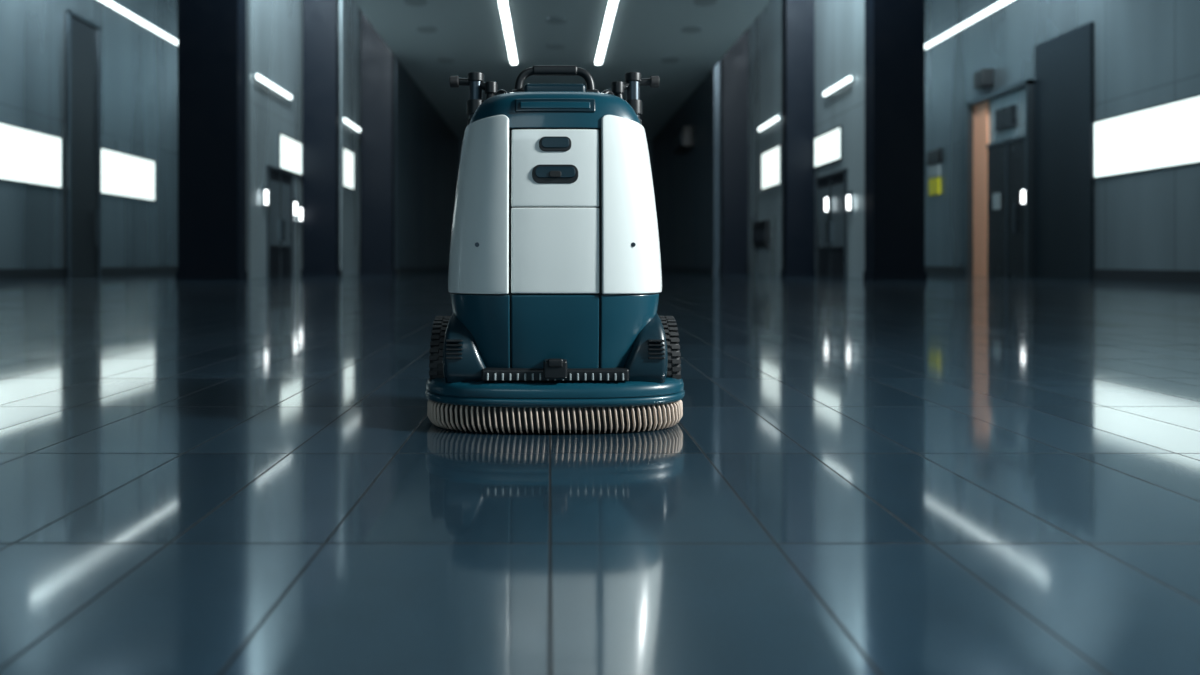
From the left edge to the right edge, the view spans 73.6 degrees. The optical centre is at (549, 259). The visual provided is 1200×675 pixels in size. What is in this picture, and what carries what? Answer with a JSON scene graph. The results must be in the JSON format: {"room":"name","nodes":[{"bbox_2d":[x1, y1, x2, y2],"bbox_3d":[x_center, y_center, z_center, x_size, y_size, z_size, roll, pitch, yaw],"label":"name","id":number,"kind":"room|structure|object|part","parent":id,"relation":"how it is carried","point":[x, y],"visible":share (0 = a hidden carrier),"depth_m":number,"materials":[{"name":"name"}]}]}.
{"room":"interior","nodes":[
{"label":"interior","id":0,"kind":"room"},
{"bbox_2d":[0,0,177,268],"bbox_3d":[-15.200,-5.472,10.500,0.400,12.000,45.000,0,0,0],"label":"wall","id":1,"kind":"structure","parent":0,"point":[139,67],"depth_m":27.18,"materials":[{"name":"paint"}]},
{"bbox_2d":[0,121,62,188],"bbox_3d":[-14.975,-2.972,21.750,0.050,1.600,5.600,0,0,0],"label":"window","id":2,"kind":"structure","parent":1,"relation":"in","point":[27,156],"depth_m":23.05,"materials":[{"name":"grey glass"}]},
{"bbox_2d":[65,9,100,276],"bbox_3d":[-14.880,-3.607,25.565,0.240,8.270,1.770,0,0,0],"label":"pillar","id":3,"kind":"structure","parent":1,"relation":"in","point":[82,35],"depth_m":25.45,"materials":[{"name":"black"}]},
{"bbox_2d":[0,266,177,278],"bbox_3d":[-14.970,0.388,10.250,0.060,0.280,44.500,0,0,0],"label":"baseboard","id":4,"kind":"structure","parent":1,"relation":"attached to","point":[105,271],"depth_m":24.62,"materials":[{"name":"black"}]},
{"bbox_2d":[101,147,155,201],"bbox_3d":[-14.975,-2.987,28.400,0.050,1.570,3.900,0,0,0],"label":"window","id":5,"kind":"structure","parent":1,"relation":"in","point":[125,175],"depth_m":28.34,"materials":[{"name":"white glass"}]},
{"bbox_2d":[97,0,177,46],"bbox_3d":[-14.950,-8.702,27.650,0.100,0.220,9.360,0,0,0],"label":"light strip","id":6,"kind":"object","parent":1,"relation":"attached to","point":[108,3],"visible":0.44,"depth_m":29.00,"materials":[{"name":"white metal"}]},
{"bbox_2d":[246,0,302,279],"bbox_3d":[-8.650,-5.472,27.300,1.100,12.000,11.400,0,0,0],"label":"wall","id":7,"kind":"structure","parent":0,"point":[274,28],"depth_m":23.02,"materials":[{"name":"paint"}]},
{"bbox_2d":[262,186,267,207],"bbox_3d":[-8.045,-1.772,22.600,0.110,0.600,0.160,0,0,0],"label":"sconce","id":8,"kind":"object","parent":7,"relation":"attached to","point":[264,191],"visible":1,"depth_m":22.53,"materials":[{"name":"white glass"}]},
{"bbox_2d":[254,73,291,99],"bbox_3d":[-8.050,-5.032,23.350,0.100,0.160,2.960,0,0,0],"label":"light strip","id":9,"kind":"object","parent":7,"relation":"attached to","point":[257,77],"visible":1,"depth_m":23.10,"materials":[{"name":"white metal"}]},
{"bbox_2d":[266,165,292,278],"bbox_3d":[-8.030,-1.087,23.900,0.140,3.230,2.160,0,0,0],"label":"door","id":10,"kind":"structure","parent":7,"relation":"in","point":[279,181],"depth_m":23.75,"materials":[{"name":"grey metal"}]},
{"bbox_2d":[278,132,302,175],"bbox_3d":[-8.075,-3.272,24.950,0.050,1.100,2.200,0,0,0],"label":"window","id":11,"kind":"structure","parent":7,"relation":"in","point":[290,150],"depth_m":24.88,"materials":[{"name":"white glass"}]},
{"bbox_2d":[293,199,296,217],"bbox_3d":[-8.045,-1.622,25.200,0.110,0.600,0.160,0,0,0],"label":"sconce","id":12,"kind":"object","parent":7,"relation":"attached to","point":[294,200],"visible":0.96,"depth_m":25.14,"materials":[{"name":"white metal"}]},
{"bbox_2d":[298,205,301,223],"bbox_3d":[-8.045,-1.472,25.750,0.110,0.600,0.160,0,0,0],"label":"sconce","id":13,"kind":"object","parent":7,"relation":"attached to","point":[299,206],"visible":1,"depth_m":25.68,"materials":[{"name":"white glass"}]},
{"bbox_2d":[340,0,360,275],"bbox_3d":[-7.500,-5.472,29.750,1.200,12.000,6.500,0,0,0],"label":"wall","id":14,"kind":"structure","parent":0,"point":[350,13],"depth_m":27.67,"materials":[{"name":"paint"}]},
{"bbox_2d":[342,146,354,190],"bbox_3d":[-6.875,-3.097,27.275,0.050,1.350,1.550,0,0,0],"label":"window","id":15,"kind":"structure","parent":14,"relation":"in","point":[348,156],"depth_m":27.27,"materials":[{"name":"white glass"}]},
{"bbox_2d":[342,117,359,132],"bbox_3d":[-6.850,-4.652,27.625,0.100,0.160,2.210,0,0,0],"label":"light strip","id":16,"kind":"object","parent":14,"relation":"attached to","point":[344,120],"visible":1,"depth_m":27.40,"materials":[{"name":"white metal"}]},
{"bbox_2d":[395,56,458,268],"bbox_3d":[-6.290,-5.472,39.750,1.220,12.000,20.500,0,0,0],"label":"wall","id":17,"kind":"structure","parent":0,"point":[426,147],"depth_m":35.36,"materials":[{"name":"black paint"}]},
{"bbox_2d":[396,266,448,273],"bbox_3d":[-5.650,0.428,39.800,0.060,0.200,20.400,0,0,0],"label":"baseboard","id":18,"kind":"structure","parent":17,"relation":"attached to","point":[421,269],"depth_m":34.72,"materials":[{"name":"black"}]},
{"bbox_2d":[459,140,651,171],"bbox_3d":[0.350,-5.472,50.200,14.500,12.000,0.400,0,0,0],"label":"wall","id":19,"kind":"structure","parent":0,"point":[649,142],"depth_m":50.00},
{"bbox_2d":[354,0,770,139],"bbox_3d":[0.360,-7.687,27.000,12.080,0.370,46.000,0,0,0],"label":"ceiling","id":20,"kind":"structure","parent":0,"point":[643,33],"depth_m":27.59,"materials":[{"name":"grey paint"}]},
{"bbox_2d":[404,0,426,5],"bbox_3d":[-3.900,-7.487,23.200,0.660,0.040,0.660,0,0,0],"label":"ceiling vent","id":21,"kind":"object","parent":20,"relation":"in","point":[408,2],"visible":1,"depth_m":23.20,"materials":[{"name":"grey metal"}]},
{"bbox_2d":[417,26,436,32],"bbox_3d":[-4.000,-7.487,26.000,0.660,0.040,0.660,0,0,0],"label":"ceiling vent","id":22,"kind":"object","parent":20,"relation":"in","point":[424,29],"visible":1,"depth_m":25.92,"materials":[{"name":"grey metal"}]},
{"bbox_2d":[437,58,454,62],"bbox_3d":[-3.900,-7.487,30.000,0.660,0.040,0.660,0,0,0],"label":"ceiling vent","id":23,"kind":"object","parent":20,"relation":"in","point":[442,60],"visible":1,"depth_m":29.95,"materials":[{"name":"grey metal"}]},
{"bbox_2d":[499,0,516,63],"bbox_3d":[-1.360,-7.472,22.700,0.240,0.060,15.400,0,0,0],"label":"ceiling light","id":24,"kind":"object","parent":20,"relation":"attached to","point":[503,4],"visible":1,"depth_m":25.90,"materials":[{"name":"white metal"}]},
{"bbox_2d":[546,43,564,48],"bbox_3d":[0.200,-7.487,28.000,0.660,0.040,0.660,0,0,0],"label":"ceiling vent","id":25,"kind":"object","parent":20,"relation":"in","point":[552,45],"visible":1,"depth_m":27.98,"materials":[{"name":"grey metal"}]},
{"bbox_2d":[546,17,566,23],"bbox_3d":[0.200,-7.487,25.000,0.660,0.040,0.660,0,0,0],"label":"ceiling vent","id":26,"kind":"object","parent":20,"relation":"in","point":[552,20],"visible":1,"depth_m":24.94,"materials":[{"name":"grey metal"}]},
{"bbox_2d":[595,0,617,63],"bbox_3d":[1.830,-7.472,22.700,0.240,0.060,15.400,0,0,0],"label":"ceiling light","id":27,"kind":"object","parent":20,"relation":"attached to","point":[612,4],"visible":1,"depth_m":25.83,"materials":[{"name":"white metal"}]},
{"bbox_2d":[661,58,678,62],"bbox_3d":[4.500,-7.487,30.000,0.660,0.040,0.660,0,0,0],"label":"ceiling vent","id":28,"kind":"object","parent":20,"relation":"in","point":[665,60],"visible":1,"depth_m":29.95,"materials":[{"name":"grey metal"}]},
{"bbox_2d":[681,26,701,32],"bbox_3d":[4.600,-7.487,26.000,0.660,0.040,0.660,0,0,0],"label":"ceiling vent","id":29,"kind":"object","parent":20,"relation":"in","point":[691,29],"visible":1,"depth_m":25.92,"materials":[{"name":"grey metal"}]},
{"bbox_2d":[694,0,716,5],"bbox_3d":[4.500,-7.487,23.200,0.660,0.040,0.660,0,0,0],"label":"ceiling vent","id":30,"kind":"object","parent":20,"relation":"in","point":[696,2],"visible":1,"depth_m":23.20,"materials":[{"name":"grey metal"}]},
{"bbox_2d":[0,269,1199,674],"bbox_3d":[0.000,0.628,20.000,32.000,0.200,64.000,0,0,0],"label":"floor","id":31,"kind":"structure","parent":0,"point":[940,474],"depth_m":1.84,"materials":[{"name":"tile"}]},
{"bbox_2d":[176,0,247,279],"bbox_3d":[-8.985,-5.472,21.290,1.650,12.000,0.660,0,0,0],"label":"pillar","id":32,"kind":"structure","parent":31,"relation":"on","point":[211,33],"depth_m":21.00,"materials":[{"name":"black"}]},
{"bbox_2d":[301,0,340,275],"bbox_3d":[-7.490,-5.472,26.240,1.160,12.000,0.560,0,0,0],"label":"pillar","id":33,"kind":"structure","parent":31,"relation":"on","point":[321,18],"depth_m":26.00,"materials":[{"name":"black paint"}]},
{"bbox_2d":[360,11,395,274],"bbox_3d":[-6.285,-5.472,29.240,1.210,12.000,0.560,0,0,0],"label":"pillar","id":34,"kind":"structure","parent":31,"relation":"on","point":[377,59],"depth_m":29.00,"materials":[{"name":"black"}]},
{"bbox_2d":[425,65,684,433],"bbox_3d":[0.016,-0.062,2.631,0.838,1.179,0.475,0,0,0],"label":"floor scrubber","id":35,"kind":"object","parent":31,"relation":"on","point":[555,272],"depth_m":2.45,"materials":[{"name":"white plastic"}]},
{"bbox_3d":[-0.259,-0.637,2.800,0.058,0.030,0.058,0,0,0],"label":"post","id":36,"kind":"part","parent":35,"relation":"part of","materials":[{"name":"black plastic"}]},
{"bbox_3d":[-0.259,-0.429,2.800,0.048,0.415,0.047,0,0,0],"label":"post","id":37,"kind":"part","parent":35,"relation":"part of","materials":[{"name":"grey metal"}]},
{"bbox_3d":[-0.242,-0.173,2.595,0.179,0.553,0.375,0,0,-12],"label":"panel","id":38,"kind":"part","parent":35,"relation":"part of","materials":[{"name":"white plastic"}]},
{"bbox_3d":[-0.204,-0.597,2.780,0.044,0.040,0.044,0,0,0],"label":"knob","id":39,"kind":"part","parent":35,"relation":"part of","materials":[{"name":"black plastic"}]},
{"bbox_3d":[0.016,-0.548,2.620,0.200,0.043,0.100,0,0,0],"label":"handle","id":40,"kind":"part","parent":35,"relation":"part of","materials":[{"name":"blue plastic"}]},
{"bbox_3d":[0.016,-0.282,2.456,0.269,0.240,0.039,0,0,0],"label":"door","id":41,"kind":"part","parent":35,"relation":"part of","materials":[{"name":"white plastic"}]},
{"bbox_3d":[0.016,-0.029,2.441,0.269,0.262,0.023,0,0,0],"label":"door","id":42,"kind":"part","parent":35,"relation":"part of","materials":[{"name":"white plastic"}]},
{"bbox_3d":[0.016,-0.573,2.620,0.264,0.124,0.027,0,0,0],"label":"carry handle","id":43,"kind":"part","parent":35,"relation":"part of","materials":[{"name":"black plastic"}]},
{"bbox_3d":[0.236,-0.597,2.780,0.044,0.040,0.044,0,0,0],"label":"knob","id":44,"kind":"part","parent":35,"relation":"part of","materials":[{"name":"black plastic"}]},
{"bbox_3d":[0.274,-0.173,2.595,0.179,0.553,0.375,0,0,12],"label":"panel","id":45,"kind":"part","parent":35,"relation":"part of","materials":[{"name":"white plastic"}]},
{"bbox_3d":[0.291,-0.637,2.800,0.058,0.030,0.058,0,0,0],"label":"post","id":46,"kind":"part","parent":35,"relation":"part of","materials":[{"name":"black plastic"}]},
{"bbox_3d":[0.291,-0.429,2.800,0.048,0.415,0.047,0,0,0],"label":"post","id":47,"kind":"part","parent":35,"relation":"part of","materials":[{"name":"grey metal"}]},
{"bbox_2d":[719,28,747,273],"bbox_3d":[7.115,-5.472,30.940,1.050,12.000,0.560,0,0,0],"label":"pillar","id":48,"kind":"structure","parent":31,"relation":"on","point":[734,64],"depth_m":30.70,"materials":[{"name":"black"}]},
{"bbox_2d":[781,0,814,275],"bbox_3d":[8.060,-5.472,25.940,1.000,12.000,0.560,0,0,0],"label":"pillar","id":49,"kind":"structure","parent":31,"relation":"on","point":[798,16],"depth_m":25.70,"materials":[{"name":"black paint"}]},
{"bbox_2d":[863,0,926,279],"bbox_3d":[9.170,-5.472,21.290,1.420,12.000,0.660,0,0,0],"label":"pillar","id":50,"kind":"structure","parent":31,"relation":"on","point":[894,29],"depth_m":21.00,"materials":[{"name":"black"}]},
{"bbox_2d":[652,61,719,273],"bbox_3d":[7.000,-5.472,40.600,1.200,12.000,18.800,0,0,0],"label":"wall","id":51,"kind":"structure","parent":0,"point":[686,186],"depth_m":35.93,"materials":[{"name":"black paint"}]},
{"bbox_2d":[673,125,693,153],"bbox_3d":[6.125,-5.522,36.850,0.550,0.900,2.700,0,0,0],"label":"box","id":52,"kind":"object","parent":51,"relation":"attached to","point":[683,140],"visible":1,"depth_m":35.75,"materials":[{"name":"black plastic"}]},
{"bbox_2d":[661,266,713,273],"bbox_3d":[6.370,0.428,40.600,0.060,0.200,18.800,0,0,0],"label":"baseboard","id":53,"kind":"structure","parent":51,"relation":"attached to","point":[689,269],"depth_m":36.10,"materials":[{"name":"black"}]},
{"bbox_2d":[748,0,781,275],"bbox_3d":[8.050,-5.472,29.600,0.900,12.000,6.800,0,0,0],"label":"wall","id":54,"kind":"structure","parent":0,"point":[765,32],"depth_m":28.34,"materials":[{"name":"paint"}]},
{"bbox_2d":[753,220,769,248],"bbox_3d":[7.510,-0.897,28.500,0.180,0.950,1.800,0,0,0],"label":"electrical box","id":55,"kind":"object","parent":54,"relation":"attached to","point":[761,229],"visible":1,"depth_m":28.07,"materials":[{"name":"black plastic"}]},
{"bbox_2d":[758,115,780,131],"bbox_3d":[7.550,-4.692,27.600,0.100,0.160,2.460,0,0,0],"label":"light strip","id":56,"kind":"object","parent":54,"relation":"attached to","point":[776,119],"visible":1,"depth_m":27.33,"materials":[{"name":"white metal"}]},
{"bbox_2d":[761,144,781,190],"bbox_3d":[7.575,-3.147,27.450,0.050,1.350,2.400,0,0,0],"label":"window","id":57,"kind":"structure","parent":54,"relation":"in","point":[771,159],"depth_m":27.34,"materials":[{"name":"white glass"}]},
{"bbox_2d":[815,0,864,278],"bbox_3d":[9.050,-5.472,27.300,1.100,12.000,11.400,0,0,0],"label":"wall","id":58,"kind":"structure","parent":0,"point":[839,24],"depth_m":22.86,"materials":[{"name":"paint"}]},
{"bbox_2d":[814,125,841,168],"bbox_3d":[8.475,-3.422,24.450,0.050,1.000,2.400,0,0,0],"label":"window","id":59,"kind":"structure","parent":58,"relation":"in","point":[827,145],"depth_m":24.33,"materials":[{"name":"white glass"}]},
{"bbox_2d":[815,169,847,278],"bbox_3d":[8.430,-1.037,24.100,0.140,3.130,2.560,0,0,0],"label":"door","id":60,"kind":"structure","parent":58,"relation":"in","point":[831,229],"depth_m":23.94,"materials":[{"name":"grey metal"}]},
{"bbox_2d":[825,194,829,214],"bbox_3d":[8.355,-1.672,24.100,0.110,0.600,0.160,0,0,0],"label":"sconce","id":61,"kind":"object","parent":60,"relation":"attached to","point":[827,199],"visible":1,"depth_m":24.04,"materials":[{"name":"white glass"}]},
{"bbox_2d":[823,75,853,96],"bbox_3d":[8.450,-5.092,23.500,0.100,0.160,2.260,0,0,0],"label":"light strip","id":62,"kind":"object","parent":58,"relation":"attached to","point":[849,79],"visible":1,"depth_m":23.29,"materials":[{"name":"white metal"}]},
{"bbox_2d":[847,192,852,212],"bbox_3d":[8.445,-1.622,22.550,0.110,0.600,0.160,0,0,0],"label":"sconce","id":63,"kind":"object","parent":58,"relation":"attached to","point":[850,194],"visible":1,"depth_m":22.47,"materials":[{"name":"white glass"}]},
{"bbox_2d":[925,0,1199,270],"bbox_3d":[15.200,-5.472,10.500,0.400,12.000,45.000,0,0,0],"label":"wall","id":64,"kind":"structure","parent":0,"point":[1147,52],"depth_m":21.76,"materials":[{"name":"paint"}]},
{"bbox_2d":[927,148,941,195],"bbox_3d":[14.940,-3.397,31.100,0.120,1.750,1.000,0,0,0],"label":"sign","id":65,"kind":"object","parent":64,"relation":"attached to","point":[934,156],"visible":1,"depth_m":30.96,"materials":[{"name":"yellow plastic"}]},
{"bbox_2d":[925,0,1014,50],"bbox_3d":[14.950,-8.472,28.000,0.100,0.220,8.060,0,0,0],"label":"light strip","id":66,"kind":"object","parent":64,"relation":"attached to","point":[1003,3],"visible":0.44,"depth_m":28.48,"materials":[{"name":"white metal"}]},
{"bbox_2d":[974,68,993,92],"bbox_3d":[14.800,-6.097,27.300,0.400,0.750,0.600,0,0,0],"label":"alarm box","id":67,"kind":"object","parent":64,"relation":"attached to","point":[983,78],"visible":1,"depth_m":27.07,"materials":[{"name":"black plastic"}]},
{"bbox_2d":[966,79,1034,276],"bbox_3d":[14.850,-2.522,26.475,0.300,6.100,3.650,0,0,0],"label":"door","id":68,"kind":"structure","parent":64,"relation":"in","point":[1000,124],"depth_m":26.30,"materials":[{"name":"grey"}]},
{"bbox_2d":[1021,187,1024,206],"bbox_3d":[14.785,-1.972,24.950,0.110,0.600,0.160,0,0,0],"label":"sconce","id":69,"kind":"object","parent":68,"relation":"attached to","point":[1023,188],"visible":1,"depth_m":24.94,"materials":[{"name":"white glass"}]},
{"bbox_2d":[925,266,1199,282],"bbox_3d":[14.970,0.388,10.150,0.060,0.280,44.300,0,0,0],"label":"baseboard","id":70,"kind":"structure","parent":64,"relation":"attached to","point":[1104,274],"depth_m":20.45,"materials":[{"name":"black"}]},
{"bbox_2d":[1035,22,1093,278],"bbox_3d":[14.950,-3.022,23.325,0.100,7.100,2.550,0,0,0],"label":"pillar","id":71,"kind":"structure","parent":64,"relation":"attached to","point":[1064,63],"depth_m":23.12,"materials":[{"name":"black"}]},
{"bbox_2d":[1092,94,1199,178],"bbox_3d":[14.975,-3.022,18.500,0.050,1.600,7.100,0,0,0],"label":"window","id":72,"kind":"structure","parent":64,"relation":"in","point":[1166,135],"depth_m":20.01,"materials":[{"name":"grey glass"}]}
]}

